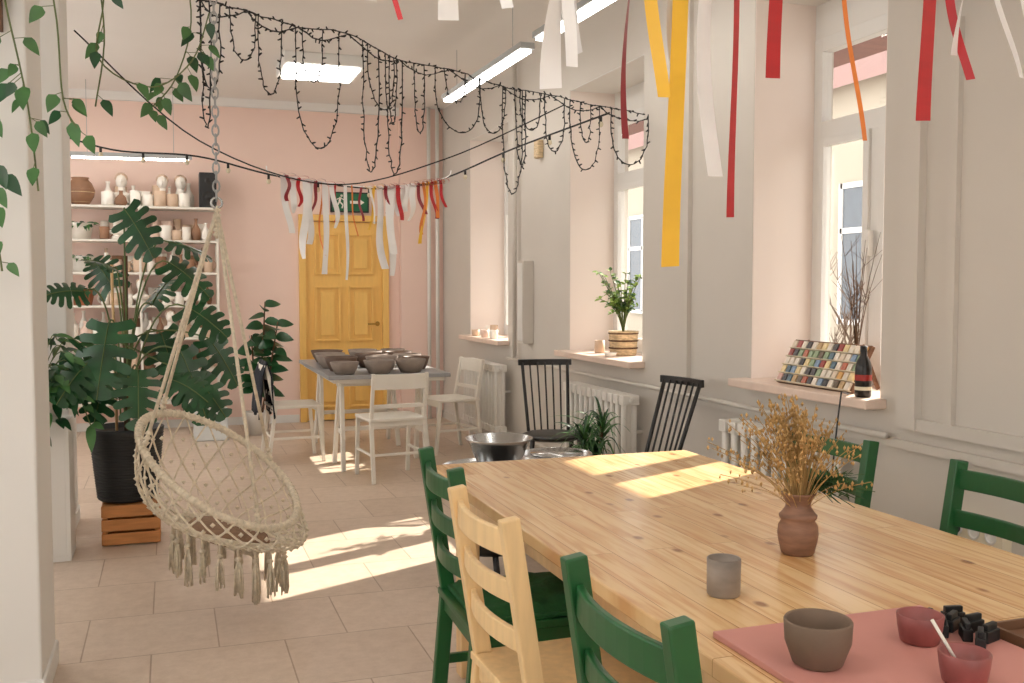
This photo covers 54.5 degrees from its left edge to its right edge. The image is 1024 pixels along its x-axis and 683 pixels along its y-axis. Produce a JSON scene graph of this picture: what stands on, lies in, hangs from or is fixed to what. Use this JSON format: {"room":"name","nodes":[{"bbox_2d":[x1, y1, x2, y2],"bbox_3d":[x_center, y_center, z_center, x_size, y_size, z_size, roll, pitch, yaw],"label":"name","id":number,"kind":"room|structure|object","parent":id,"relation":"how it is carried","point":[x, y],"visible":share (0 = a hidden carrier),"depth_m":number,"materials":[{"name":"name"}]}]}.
{"room":"art studio","nodes":[
{"label":"art studio","id":0,"kind":"room"},
{"bbox_2d":[0,0,58,682],"bbox_3d":[-1.885,-0.431,3.352,0.545,3.300,0.420,-1,3,-19],"label":"wall pillar","id":1,"kind":"structure","parent":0,"point":[29,649],"depth_m":3.28,"materials":[{"name":"white paint"}]},
{"bbox_2d":[0,0,2,31],"bbox_3d":[-1.763,-1.050,3.001,0.450,0.135,0.280,-1,3,-19],"label":"shelf","id":2,"kind":"object","parent":1,"relation":"attached to","point":[1,1],"visible":1,"depth_m":3.17,"materials":[{"name":"brown wood"}]},
{"bbox_2d":[0,0,219,276],"bbox_3d":[-1.453,-0.888,3.443,0.448,1.338,1.290,1,3,21],"label":"pothos","id":3,"kind":"object","parent":2,"relation":"on","point":[10,182],"visible":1,"depth_m":3.17,"materials":[{"name":"green plant"}]},
{"bbox_2d":[39,0,80,527],"bbox_3d":[-2.794,-0.555,5.653,0.525,3.300,0.470,-1,3,-19],"label":"wall pillar","id":4,"kind":"structure","parent":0,"point":[56,148],"depth_m":5.51,"materials":[{"name":"white paint"}]},
{"bbox_2d":[69,98,443,423],"bbox_3d":[-3.094,-0.792,10.064,5.810,3.300,0.300,-1,3,-19],"label":"wall","id":5,"kind":"structure","parent":0,"point":[263,256],"depth_m":10.19,"materials":[{"name":"pink paint"}]},
{"bbox_2d":[68,88,398,115],"bbox_3d":[-3.438,-2.389,9.780,4.730,0.080,0.050,-1,3,-19],"label":"crown molding","id":6,"kind":"structure","parent":5,"relation":"attached to","point":[73,93],"depth_m":10.01,"materials":[{"name":"paint"}]},
{"bbox_2d":[76,410,399,431],"bbox_3d":[-3.444,0.826,9.970,4.730,0.080,0.015,-1,3,-19],"label":"baseboard","id":7,"kind":"structure","parent":5,"relation":"attached to","point":[81,427],"depth_m":10.15,"materials":[{"name":"wood"}]},
{"bbox_2d":[298,214,388,422],"bbox_3d":[-1.763,-0.244,10.483,0.940,2.160,0.070,-1,3,-19],"label":"door frame","id":8,"kind":"structure","parent":5,"relation":"attached to","point":[302,262],"depth_m":10.35,"materials":[{"name":"yellow paint"}]},
{"bbox_2d":[306,221,382,420],"bbox_3d":[-1.764,-0.214,10.488,0.800,2.080,0.103,-1,3,-19],"label":"door","id":9,"kind":"structure","parent":5,"relation":"in","point":[342,314],"depth_m":10.48,"materials":[{"name":"yellow paint"}]},
{"bbox_2d":[330,192,368,212],"bbox_3d":[-1.699,-1.457,10.418,0.400,0.210,0.070,-1,3,-19],"label":"exit sign","id":10,"kind":"object","parent":5,"relation":"attached to","point":[364,202],"visible":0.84,"depth_m":10.41,"materials":[{"name":"green plastic"}]},
{"bbox_2d":[53,417,549,682],"bbox_3d":[-0.981,1.236,4.018,5.810,0.100,13.300,-1,3,-19],"label":"floor","id":11,"kind":"structure","parent":0,"point":[360,604],"depth_m":4.66,"materials":[{"name":"tile"}]},
{"bbox_2d":[50,415,75,562],"bbox_3d":[-2.448,0.763,5.171,0.300,0.720,0.280,-1,3,-19],"label":"plant stand","id":12,"kind":"object","parent":11,"relation":"on","point":[62,440],"visible":0.35,"depth_m":5.08,"materials":[{"name":"white paint"}]},
{"bbox_2d":[48,333,117,452],"bbox_3d":[-2.362,0.261,5.072,0.646,0.598,0.492,-3,4,-39],"label":"philodendron","id":13,"kind":"object","parent":12,"relation":"on","point":[56,380],"visible":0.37,"depth_m":5.04,"materials":[{"name":"green plant"}]},
{"bbox_2d":[101,493,160,545],"bbox_3d":[-2.119,0.988,5.550,0.300,0.220,0.292,-1,3,-19],"label":"wooden crate","id":14,"kind":"object","parent":11,"relation":"on","point":[123,523],"visible":0.67,"depth_m":5.42,"materials":[{"name":"brown wood"}]},
{"bbox_2d":[46,199,243,503],"bbox_3d":[-1.979,0.052,5.446,0.992,1.654,0.962,-1,3,-19],"label":"monstera","id":15,"kind":"object","parent":14,"relation":"on","point":[113,451],"visible":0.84,"depth_m":5.35,"materials":[{"name":"green plant"}]},
{"bbox_2d":[71,193,220,406],"bbox_3d":[-3.579,-0.270,9.661,1.412,2.300,0.320,-1,3,-19],"label":"shelf","id":16,"kind":"object","parent":11,"relation":"on","point":[73,206],"visible":0.23,"depth_m":9.54,"materials":[{"name":"white paint"}]},
{"bbox_2d":[71,177,94,203],"bbox_3d":[-4.079,-1.418,9.405,0.261,0.260,0.261,-1,3,-19],"label":"woven vase","id":17,"kind":"object","parent":16,"relation":"on","point":[82,189],"visible":0.84,"depth_m":9.32,"materials":[{"name":"brown wicker"}]},
{"bbox_2d":[72,254,94,271],"bbox_3d":[-4.075,-0.745,9.405,0.266,0.175,0.269,-1,3,-19],"label":"potted trailing plant","id":18,"kind":"object","parent":16,"relation":"on","point":[78,266],"visible":0.69,"depth_m":9.34,"materials":[{"name":"green plant"}]},
{"bbox_2d":[73,288,93,304],"bbox_3d":[-4.078,-0.428,9.416,0.285,0.170,0.278,-1,3,-19],"label":"potted trailing plant","id":19,"kind":"object","parent":16,"relation":"on","point":[88,294],"visible":0.2,"depth_m":9.38,"materials":[{"name":"green plant"}]},
{"bbox_2d":[72,221,99,238],"bbox_3d":[-4.059,-1.056,9.394,0.299,0.178,0.280,0,3,6],"label":"potted trailing plant","id":20,"kind":"object","parent":16,"relation":"on","point":[80,230],"visible":0.83,"depth_m":9.33,"materials":[{"name":"green plant"}]},
{"bbox_2d":[199,172,216,207],"bbox_3d":[-2.984,-1.477,9.753,0.160,0.339,0.210,-1,3,-19],"label":"speaker","id":21,"kind":"object","parent":16,"relation":"on","point":[206,193],"visible":0.85,"depth_m":9.66},
{"bbox_2d":[193,407,228,441],"bbox_3d":[-2.812,0.771,9.282,0.324,0.262,0.404,-1,3,-19],"label":"storage box","id":22,"kind":"object","parent":11,"relation":"on","point":[206,435],"visible":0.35,"depth_m":9.10,"materials":[{"name":"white plastic"}]},
{"bbox_2d":[232,300,293,435],"bbox_3d":[-2.374,0.243,9.529,0.565,1.290,0.421,1,3,17],"label":"rubber plant","id":23,"kind":"object","parent":11,"relation":"on","point":[263,344],"visible":0.66,"depth_m":9.49,"materials":[{"name":"green plant"}]},
{"bbox_2d":[257,362,325,460],"bbox_3d":[-1.812,0.568,8.141,0.490,0.793,0.430,-1,3,-22],"label":"cafe chair","id":24,"kind":"object","parent":11,"relation":"on","point":[311,404],"visible":0.8,"depth_m":8.03,"materials":[{"name":"white paint"}]},
{"bbox_2d":[251,358,275,419],"bbox_3d":[-2.010,0.376,8.050,0.154,0.455,0.505,-1,3,-22],"label":"jacket","id":25,"kind":"object","parent":24,"relation":"on","point":[258,374],"visible":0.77,"depth_m":7.94,"materials":[{"name":"fabric"}]},
{"bbox_2d":[299,359,450,471],"bbox_3d":[-1.202,0.581,8.354,0.930,0.758,1.800,-1,3,-19],"label":"work table","id":26,"kind":"object","parent":11,"relation":"on","point":[361,377],"visible":0.57,"depth_m":7.92,"materials":[{"name":"white paint"}]},
{"bbox_2d":[311,349,342,361],"bbox_3d":[-1.631,0.127,8.764,0.280,0.103,0.278,-1,3,-19],"label":"clay bowl","id":27,"kind":"object","parent":26,"relation":"on","point":[317,350],"visible":0.29,"depth_m":8.72,"materials":[{"name":"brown ceramic"}]},
{"bbox_2d":[314,352,344,364],"bbox_3d":[-1.539,0.147,8.405,0.260,0.103,0.259,-1,3,-19],"label":"clay bowl","id":28,"kind":"object","parent":26,"relation":"on","point":[316,353],"visible":0.33,"depth_m":8.47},
{"bbox_2d":[316,354,350,368],"bbox_3d":[-1.451,0.164,8.087,0.280,0.103,0.278,-1,3,-19],"label":"clay bowl","id":29,"kind":"object","parent":26,"relation":"on","point":[320,358],"visible":0.4,"depth_m":8.02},
{"bbox_2d":[324,356,357,371],"bbox_3d":[-1.337,0.175,7.788,0.260,0.113,0.259,-1,3,-19],"label":"clay bowl","id":30,"kind":"object","parent":26,"relation":"on","point":[328,359],"visible":0.48,"depth_m":7.71,"materials":[{"name":"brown ceramic"}]},
{"bbox_2d":[330,361,358,374],"bbox_3d":[-1.265,0.199,7.517,0.220,0.093,0.219,-1,3,-19],"label":"clay bowl","id":31,"kind":"object","parent":26,"relation":"on","point":[339,367],"visible":1,"depth_m":7.45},
{"bbox_2d":[348,348,376,353],"bbox_3d":[-1.335,0.121,8.887,0.260,0.103,0.259,-1,3,-19],"label":"clay bowl","id":32,"kind":"object","parent":26,"relation":"on","point":[358,348],"visible":0.25,"depth_m":8.99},
{"bbox_2d":[349,350,381,355],"bbox_3d":[-1.253,0.135,8.524,0.280,0.113,0.278,-1,3,-19],"label":"clay bowl","id":33,"kind":"object","parent":26,"relation":"on","point":[352,352],"visible":0.3,"depth_m":8.59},
{"bbox_2d":[354,352,387,367],"bbox_3d":[-1.158,0.153,8.187,0.280,0.113,0.278,-1,3,-19],"label":"clay bowl","id":34,"kind":"object","parent":26,"relation":"on","point":[361,356],"visible":0.44,"depth_m":8.10,"materials":[{"name":"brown ceramic"}]},
{"bbox_2d":[363,359,394,373],"bbox_3d":[-1.013,0.191,7.583,0.240,0.103,0.239,-1,3,-19],"label":"clay bowl","id":35,"kind":"object","parent":26,"relation":"on","point":[373,366],"visible":0.99,"depth_m":7.50,"materials":[{"name":"ceramic"}]},
{"bbox_2d":[365,355,397,369],"bbox_3d":[-1.032,0.170,7.882,0.260,0.113,0.259,-1,3,-19],"label":"clay bowl","id":36,"kind":"object","parent":26,"relation":"on","point":[394,357],"visible":0.33,"depth_m":7.84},
{"bbox_2d":[380,348,404,351],"bbox_3d":[-1.073,0.117,8.956,0.220,0.103,0.219,-1,3,-19],"label":"clay bowl","id":37,"kind":"object","parent":26,"relation":"on","point":[383,349],"visible":0.3,"depth_m":8.89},
{"bbox_2d":[384,350,411,354],"bbox_3d":[-0.988,0.135,8.615,0.240,0.103,0.239,-1,3,-19],"label":"clay bowl","id":38,"kind":"object","parent":26,"relation":"on","point":[392,352],"visible":0.31,"depth_m":8.60,"materials":[{"name":"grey ceramic"}]},
{"bbox_2d":[393,353,420,357],"bbox_3d":[-0.874,0.153,8.285,0.240,0.103,0.239,-1,3,-19],"label":"clay bowl","id":39,"kind":"object","parent":26,"relation":"on","point":[399,355],"visible":0.27,"depth_m":8.33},
{"bbox_2d":[395,358,425,372],"bbox_3d":[-0.783,0.185,7.683,0.240,0.103,0.239,-1,3,-19],"label":"clay bowl","id":40,"kind":"object","parent":26,"relation":"on","point":[405,365],"visible":1,"depth_m":7.60,"materials":[{"name":"ceramic"}]},
{"bbox_2d":[402,355,429,368],"bbox_3d":[-0.770,0.169,7.983,0.220,0.103,0.219,-1,3,-19],"label":"clay bowl","id":41,"kind":"object","parent":26,"relation":"on","point":[409,356],"visible":0.44,"depth_m":7.96,"materials":[{"name":"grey ceramic"}]},
{"bbox_2d":[355,372,428,484],"bbox_3d":[-0.890,0.611,7.350,0.430,0.793,0.490,-1,3,-25],"label":"cafe chair","id":42,"kind":"object","parent":11,"relation":"on","point":[416,380],"visible":0.88,"depth_m":7.19,"materials":[{"name":"white paint"}]},
{"bbox_2d":[420,356,484,455],"bbox_3d":[-0.537,0.544,8.588,0.490,0.793,0.430,-2,4,-30],"label":"cafe chair","id":43,"kind":"object","parent":11,"relation":"on","point":[471,364],"visible":0.84,"depth_m":8.51,"materials":[{"name":"white paint"}]},
{"bbox_2d":[443,458,523,573],"bbox_3d":[-0.105,0.875,4.882,0.500,0.543,0.500,-1,3,-19],"label":"wheel","id":44,"kind":"object","parent":11,"relation":"on","point":[484,552],"visible":0.06,"depth_m":4.74,"materials":[{"name":"black plastic"}]},
{"bbox_2d":[465,432,532,461],"bbox_3d":[-0.064,0.535,4.836,0.330,0.140,0.330,-1,3,-19],"label":"metal basin","id":45,"kind":"object","parent":44,"relation":"on","point":[493,446],"visible":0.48,"depth_m":4.74,"materials":[{"name":"metal"}]},
{"bbox_2d":[418,446,570,682],"bbox_3d":[-0.008,0.788,3.027,0.487,0.904,0.416,-1,3,-17],"label":"dining chair","id":46,"kind":"object","parent":11,"relation":"on","point":[547,590],"visible":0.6,"depth_m":2.97,"materials":[{"name":"green paint"}]},
{"bbox_2d":[518,359,580,448],"bbox_3d":[0.253,0.592,6.505,0.402,0.921,0.526,0,3,-8],"label":"spindle chair","id":47,"kind":"object","parent":11,"relation":"on","point":[540,435],"visible":0.68,"depth_m":6.63,"materials":[{"name":"black paint"}]},
{"bbox_2d":[447,484,656,682],"bbox_3d":[0.127,0.822,2.480,0.489,0.894,0.416,-1,3,-21],"label":"dining chair","id":48,"kind":"object","parent":11,"relation":"on","point":[522,659],"visible":0.95,"depth_m":2.40,"materials":[{"name":"yellow wood"}]},
{"bbox_2d":[522,447,592,459],"bbox_3d":[0.243,0.855,5.265,0.388,0.543,0.402,-1,3,-19],"label":"wheel","id":49,"kind":"object","parent":11,"relation":"on","point":[544,452],"visible":0.21,"depth_m":5.24,"materials":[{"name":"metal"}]},
{"bbox_2d":[550,396,629,454],"bbox_3d":[0.408,0.715,5.838,0.480,0.745,0.769,1,3,19],"label":"dracaena","id":50,"kind":"object","parent":11,"relation":"on","point":[583,433],"visible":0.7,"depth_m":5.81,"materials":[{"name":"plant"}]},
{"bbox_2d":[563,381,642,454],"bbox_3d":[0.603,0.676,6.598,0.180,0.740,1.000,-1,3,-19],"label":"radiator","id":51,"kind":"object","parent":11,"relation":"on","point":[581,394],"visible":0.42,"depth_m":6.28,"materials":[{"name":"metal"}]},
{"bbox_2d":[560,552,702,682],"bbox_3d":[0.382,0.852,1.744,0.486,0.914,0.416,-1,3,-20],"label":"dining chair","id":52,"kind":"object","parent":11,"relation":"on","point":[675,659],"visible":1,"depth_m":1.61,"materials":[{"name":"green paint"}]},
{"bbox_2d":[644,375,703,451],"bbox_3d":[0.703,0.659,5.263,0.526,0.921,0.402,-2,3,-28],"label":"spindle chair","id":53,"kind":"object","parent":11,"relation":"on","point":[664,379],"visible":0.36,"depth_m":5.33,"materials":[{"name":"black paint"}]},
{"bbox_2d":[436,450,1023,682],"bbox_3d":[0.610,0.884,2.646,1.060,0.750,2.550,-1,3,-19],"label":"dining table","id":54,"kind":"object","parent":11,"relation":"on","point":[647,525],"visible":0.54,"depth_m":2.50,"materials":[{"name":"brown wood"}]},
{"bbox_2d":[707,553,740,598],"bbox_3d":[0.449,0.497,2.108,0.072,0.080,0.072,-1,3,-19],"label":"cup","id":55,"kind":"object","parent":54,"relation":"on","point":[723,569],"visible":1,"depth_m":2.08,"materials":[{"name":"ceramic"}]},
{"bbox_2d":[777,489,818,556],"bbox_3d":[0.700,0.443,2.436,0.098,0.152,0.098,-1,3,-19],"label":"clay vase","id":56,"kind":"object","parent":54,"relation":"on","point":[797,531],"visible":0.9,"depth_m":2.40,"materials":[{"name":"ceramic"}]},
{"bbox_2d":[707,393,874,507],"bbox_3d":[0.670,0.272,2.432,0.380,0.296,0.343,-1,3,-11],"label":"flower bouquet","id":57,"kind":"object","parent":56,"relation":"in","point":[798,481],"visible":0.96,"depth_m":2.41,"materials":[{"name":"plant"}]},
{"bbox_2d":[713,605,1023,682],"bbox_3d":[0.676,0.553,1.703,0.475,0.012,0.480,-1,3,-19],"label":"placemat","id":58,"kind":"object","parent":54,"relation":"on","point":[877,654],"visible":0.71,"depth_m":1.73,"materials":[{"name":"fabric"}]},
{"bbox_2d":[783,608,853,671],"bbox_3d":[0.519,0.508,1.689,0.114,0.078,0.114,-1,3,-19],"label":"clay bowl","id":59,"kind":"object","parent":58,"relation":"on","point":[820,640],"visible":1,"depth_m":1.65,"materials":[{"name":"ceramic"}]},
{"bbox_2d":[896,606,944,646],"bbox_3d":[0.736,0.516,1.796,0.082,0.052,0.082,-1,3,-19],"label":"bowl","id":60,"kind":"object","parent":58,"relation":"on","point":[915,627],"visible":0.95,"depth_m":1.77,"materials":[{"name":"ceramic"}]},
{"bbox_2d":[928,605,999,648],"bbox_3d":[0.830,0.523,1.824,0.109,0.034,0.153,-1,3,-19],"label":"stamp","id":61,"kind":"object","parent":58,"relation":"on","point":[966,625],"visible":0.77,"depth_m":1.81,"materials":[{"name":"black plastic"}]},
{"bbox_2d":[937,642,992,682],"bbox_3d":[0.732,0.526,1.609,0.082,0.052,0.082,-1,3,-19],"label":"bowl","id":62,"kind":"object","parent":58,"relation":"on","point":[972,663],"visible":0.98,"depth_m":1.59,"materials":[{"name":"ceramic"}]},
{"bbox_2d":[930,619,955,656],"bbox_3d":[0.703,0.488,1.613,0.047,0.073,0.006,2,3,26],"label":"brush","id":63,"kind":"object","parent":62,"relation":"in","point":[939,632],"visible":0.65,"depth_m":1.61,"materials":[{"name":"white paint"}]},
{"bbox_2d":[996,618,1023,648],"bbox_3d":[1.075,0.541,1.797,0.320,0.025,0.240,-1,3,-19],"label":"tray","id":64,"kind":"object","parent":54,"relation":"on","point":[1012,630],"visible":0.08,"depth_m":1.85,"materials":[{"name":"brown wood"}]},
{"bbox_2d":[719,418,844,498],"bbox_3d":[1.266,0.780,4.671,0.180,0.740,0.880,-1,3,-19],"label":"radiator","id":65,"kind":"object","parent":11,"relation":"on","point":[731,440],"visible":0.14,"depth_m":4.83,"materials":[{"name":"metal"}]},
{"bbox_2d":[785,432,878,507],"bbox_3d":[0.944,0.771,3.482,0.489,0.890,0.416,-1,3,-22],"label":"dining chair","id":66,"kind":"object","parent":11,"relation":"on","point":[869,451],"visible":0.13,"depth_m":3.35,"materials":[{"name":"green paint"}]},
{"bbox_2d":[939,459,1023,544],"bbox_3d":[1.192,0.810,2.761,0.489,0.890,0.416,-1,3,-17],"label":"dining chair","id":67,"kind":"object","parent":11,"relation":"on","point":[959,478],"visible":0.27,"depth_m":2.91,"materials":[{"name":"green paint"}]},
{"bbox_2d":[66,0,580,109],"bbox_3d":[-0.981,-2.184,3.834,5.810,0.150,13.300,-1,3,-19],"label":"ceiling","id":68,"kind":"structure","parent":0,"point":[143,38],"depth_m":7.71,"materials":[{"name":"paint"}]},
{"bbox_2d":[70,79,191,160],"bbox_3d":[-3.516,-2.035,9.164,1.075,0.718,0.050,-1,3,-14],"label":"lamp","id":69,"kind":"object","parent":68,"relation":"hanging from","point":[75,154],"visible":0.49,"depth_m":9.16,"materials":[{"name":"plastic"}]},
{"bbox_2d":[133,0,308,604],"bbox_3d":[-1.209,-0.521,4.104,0.682,3.198,0.777,1,3,24],"label":"chair","id":70,"kind":"object","parent":68,"relation":"hanging from","point":[214,526],"visible":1,"depth_m":4.08,"materials":[{"name":"fabric"}]},
{"bbox_2d":[276,50,365,82],"bbox_3d":[-1.616,-2.298,8.374,0.660,0.109,0.660,-1,3,-19],"label":"ceiling lamp","id":71,"kind":"object","parent":68,"relation":"attached to","point":[351,66],"depth_m":8.15,"materials":[{"name":"plastic"}]},
{"bbox_2d":[196,0,649,194],"bbox_3d":[-0.936,-1.524,5.139,3.832,1.278,1.349,-2,4,-36],"label":"string lights","id":72,"kind":"object","parent":68,"relation":"hanging from","point":[250,13],"visible":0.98,"depth_m":5.98,"materials":[{"name":"metal"}]},
{"bbox_2d":[441,7,534,101],"bbox_3d":[-0.218,-2.112,7.330,0.100,0.368,1.900,-1,3,-20],"label":"lamp","id":73,"kind":"object","parent":68,"relation":"hanging from","point":[520,50],"visible":0.84,"depth_m":6.98,"materials":[{"name":"plastic"}]},
{"bbox_2d":[532,24,544,40],"bbox_3d":[0.208,-1.877,6.110,0.100,0.087,0.194,-1,3,-21],"label":"lamp","id":74,"kind":"object","parent":68,"relation":"hanging from","point":[537,34],"depth_m":6.11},
{"bbox_2d":[561,14,563,32],"bbox_3d":[0.339,-1.842,5.768,0.100,0.104,0.029,-1,3,-21],"label":"lamp","id":75,"kind":"object","parent":68,"relation":"hanging from","point":[562,27],"depth_m":5.84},
{"bbox_2d":[577,0,615,22],"bbox_3d":[0.496,-1.823,5.354,0.100,0.111,0.471,-1,3,-21],"label":"lamp","id":76,"kind":"object","parent":68,"relation":"hanging from","point":[586,8],"depth_m":5.48,"materials":[{"name":"plastic"}]},
{"bbox_2d":[427,0,1023,475],"bbox_3d":[1.287,-0.494,4.525,0.190,3.300,12.960,-1,3,-19],"label":"molding","id":77,"kind":"structure","parent":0,"point":[914,134],"depth_m":3.91,"materials":[{"name":"paint"}]},
{"bbox_2d":[442,0,1023,556],"bbox_3d":[1.577,-0.503,4.699,0.470,3.300,13.100,-1,3,-19],"label":"wall","id":78,"kind":"structure","parent":0,"point":[908,485],"depth_m":5.20,"materials":[{"name":"paint"}]},
{"bbox_2d":[70,30,609,197],"bbox_3d":[-1.474,-1.495,7.039,3.912,0.778,1.885,-1,3,-14],"label":"bulbs","id":79,"kind":"object","parent":78,"relation":"hanging from","point":[100,153],"visible":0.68,"depth_m":7.28,"materials":[{"name":"black plastic"}]},
{"bbox_2d":[266,166,450,279],"bbox_3d":[-1.195,-0.940,7.930,1.488,0.898,0.104,-1,3,-19],"label":"garland","id":80,"kind":"object","parent":79,"relation":"hanging from","point":[392,193],"visible":0.97,"depth_m":7.92},
{"bbox_2d":[459,334,508,345],"bbox_3d":[-0.113,-0.020,9.279,0.450,0.041,1.240,-1,3,-19],"label":"window sill","id":81,"kind":"structure","parent":78,"relation":"attached to","point":[502,339],"depth_m":9.07,"materials":[{"name":"stone"}]},
{"bbox_2d":[472,329,479,335],"bbox_3d":[-0.348,-0.084,9.512,0.076,0.060,0.076,-1,3,-19],"label":"clay cup","id":82,"kind":"object","parent":81,"relation":"on","point":[475,332],"visible":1,"depth_m":9.48,"materials":[{"name":"beige ceramic"}]},
{"bbox_2d":[481,330,488,337],"bbox_3d":[-0.251,-0.073,9.229,0.076,0.070,0.076,-1,3,-19],"label":"clay cup","id":83,"kind":"object","parent":81,"relation":"on","point":[484,333],"visible":1,"depth_m":9.20,"materials":[{"name":"ceramic"}]},
{"bbox_2d":[490,330,497,338],"bbox_3d":[-0.163,-0.063,8.942,0.076,0.080,0.076,-1,3,-19],"label":"clay cup","id":84,"kind":"object","parent":81,"relation":"on","point":[493,333],"visible":1,"depth_m":8.91,"materials":[{"name":"white ceramic"}]},
{"bbox_2d":[490,325,497,329],"bbox_3d":[-0.164,-0.091,9.099,0.076,0.120,0.076,-1,3,-19],"label":"clay cup","id":85,"kind":"object","parent":81,"relation":"on","point":[492,327],"visible":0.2,"depth_m":9.06,"materials":[{"name":"beige ceramic"}]},
{"bbox_2d":[442,410,529,449],"bbox_3d":[1.364,1.111,4.659,0.015,0.080,13.000,-1,3,-19],"label":"baseboard","id":86,"kind":"structure","parent":78,"relation":"attached to","point":[449,416],"depth_m":10.33,"materials":[{"name":"paint"}]},
{"bbox_2d":[463,358,510,434],"bbox_3d":[-0.226,0.547,9.006,0.180,0.740,1.000,-1,3,-19],"label":"radiator","id":87,"kind":"object","parent":78,"relation":"attached to","point":[492,389],"visible":0.7,"depth_m":8.69,"materials":[{"name":"metal"}]},
{"bbox_2d":[504,141,507,334],"bbox_3d":[0.116,-0.969,9.307,0.105,1.931,1.148,-1,3,-19],"label":"window","id":88,"kind":"structure","parent":78,"relation":"in","point":[506,142],"depth_m":9.77,"materials":[{"name":"white paint"}]},
{"bbox_2d":[517,261,532,343],"bbox_3d":[0.106,-0.322,8.120,0.096,0.670,0.140,-1,3,-19],"label":"electrical box","id":89,"kind":"object","parent":78,"relation":"attached to","point":[524,268],"visible":1,"depth_m":8.06,"materials":[{"name":"paint"}]},
{"bbox_2d":[534,140,542,158],"bbox_3d":[0.209,-1.513,7.827,0.050,0.140,0.100,-1,3,-19],"label":"bell","id":90,"kind":"object","parent":78,"relation":"attached to","point":[538,145],"visible":0.87,"depth_m":7.78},
{"bbox_2d":[554,349,644,368],"bbox_3d":[0.729,0.112,6.833,0.450,0.041,1.280,-1,3,-19],"label":"window sill","id":91,"kind":"structure","parent":78,"relation":"attached to","point":[631,362],"depth_m":6.66,"materials":[{"name":"stone"}]},
{"bbox_2d":[595,340,604,352],"bbox_3d":[0.618,0.036,7.013,0.072,0.090,0.072,-1,3,-19],"label":"mug","id":92,"kind":"object","parent":91,"relation":"on","point":[599,344],"visible":0.96,"depth_m":6.98,"materials":[{"name":"beige ceramic"}]},
{"bbox_2d":[604,352,616,356],"bbox_3d":[0.653,0.088,6.604,0.090,0.030,0.090,-1,3,-19],"label":"dish","id":93,"kind":"object","parent":91,"relation":"on","point":[607,354],"visible":1,"depth_m":6.58,"materials":[{"name":"white ceramic"}]},
{"bbox_2d":[593,267,641,355],"bbox_3d":[0.741,-0.207,6.750,0.327,0.602,0.297,2,4,31],"label":"potted shrub","id":94,"kind":"object","parent":91,"relation":"on","point":[623,342],"visible":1,"depth_m":6.72,"materials":[{"name":"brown plant"}]},
{"bbox_2d":[613,82,643,352],"bbox_3d":[0.958,-0.837,6.861,0.105,1.931,1.188,-1,3,-19],"label":"window","id":95,"kind":"structure","parent":78,"relation":"in","point":[632,179],"depth_m":7.33,"materials":[{"name":"white paint"}]},
{"bbox_2d":[470,0,887,392],"bbox_3d":[1.569,-0.719,4.621,0.407,1.940,10.980,-1,3,-19],"label":"window reveal","id":96,"kind":"structure","parent":78,"relation":"attached to","point":[784,105],"depth_m":5.13,"materials":[{"name":"paint"}]},
{"bbox_2d":[368,0,1023,266],"bbox_3d":[0.473,-0.837,2.552,2.980,1.290,0.095,-1,3,-18],"label":"ribbons","id":97,"kind":"object","parent":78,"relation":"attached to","point":[673,88],"visible":1,"depth_m":2.56},
{"bbox_2d":[628,34,886,135],"bbox_3d":[2.229,-1.756,4.909,0.935,0.060,13.200,-1,3,-19],"label":"awning","id":98,"kind":"object","parent":78,"relation":"attached to","point":[876,45],"visible":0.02,"depth_m":6.18,"materials":[{"name":"fabric"}]},
{"bbox_2d":[728,377,885,409],"bbox_3d":[1.483,0.229,4.642,0.450,0.041,1.060,-1,3,-19],"label":"window sill","id":99,"kind":"structure","parent":78,"relation":"attached to","point":[768,385],"depth_m":4.45,"materials":[{"name":"stone"}]},
{"bbox_2d":[774,339,879,393],"bbox_3d":[1.472,0.109,4.600,0.231,0.213,0.560,-1,3,-19],"label":"rack","id":100,"kind":"object","parent":99,"relation":"on","point":[830,366],"visible":0.97,"depth_m":4.55,"materials":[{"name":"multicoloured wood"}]},
{"bbox_2d":[836,232,881,344],"bbox_3d":[1.590,-0.143,4.564,0.122,0.709,0.302,-1,3,-19],"label":"dried branches","id":101,"kind":"object","parent":99,"relation":"on","point":[854,317],"visible":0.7,"depth_m":4.57,"materials":[{"name":"brown plant"}]},
{"bbox_2d":[854,346,871,397],"bbox_3d":[1.476,0.125,4.179,0.069,0.216,0.069,-1,3,-19],"label":"glass bottle","id":102,"kind":"object","parent":99,"relation":"on","point":[862,388],"visible":1,"depth_m":4.16,"materials":[{"name":"glass"}]},
{"bbox_2d":[829,391,848,491],"bbox_3d":[1.465,0.561,3.939,0.136,0.681,0.616,-1,3,-19],"label":"power cable","id":103,"kind":"object","parent":78,"relation":"attached to","point":[841,392],"visible":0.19,"depth_m":4.17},
{"bbox_2d":[810,0,887,385],"bbox_3d":[1.712,-0.720,4.670,0.105,1.931,0.968,-1,3,-19],"label":"window","id":104,"kind":"structure","parent":78,"relation":"in","point":[868,19],"depth_m":4.83,"materials":[{"name":"white paint"}]},
{"bbox_2d":[958,527,1011,552],"bbox_3d":[1.675,0.692,3.611,0.093,0.110,0.260,-1,3,-19],"label":"power outlet","id":105,"kind":"object","parent":78,"relation":"attached to","point":[990,540],"depth_m":3.55,"materials":[{"name":"plastic"}]},
{"label":"outside","id":106,"kind":"structure","parent":0,"visible":0},
{"bbox_3d":[12.170,1.197,15.902,26.700,0.100,38.000,-1,3,-19],"label":"ground","id":107,"kind":"structure","parent":106,"visible":0},
{"bbox_2d":[627,50,886,343],"bbox_3d":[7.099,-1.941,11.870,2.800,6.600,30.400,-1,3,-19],"label":"window panes","id":108,"kind":"structure","parent":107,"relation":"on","point":[847,158],"depth_m":14.77,"materials":[{"name":"glass"}]},
{"bbox_2d":[829,249,860,343],"bbox_3d":[2.735,0.180,9.526,1.917,2.627,1.518,0,3,5],"label":"bare tree","id":109,"kind":"object","parent":107,"relation":"on","point":[844,327],"visible":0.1,"depth_m":9.62,"materials":[{"name":"brown plant"}]}
]}

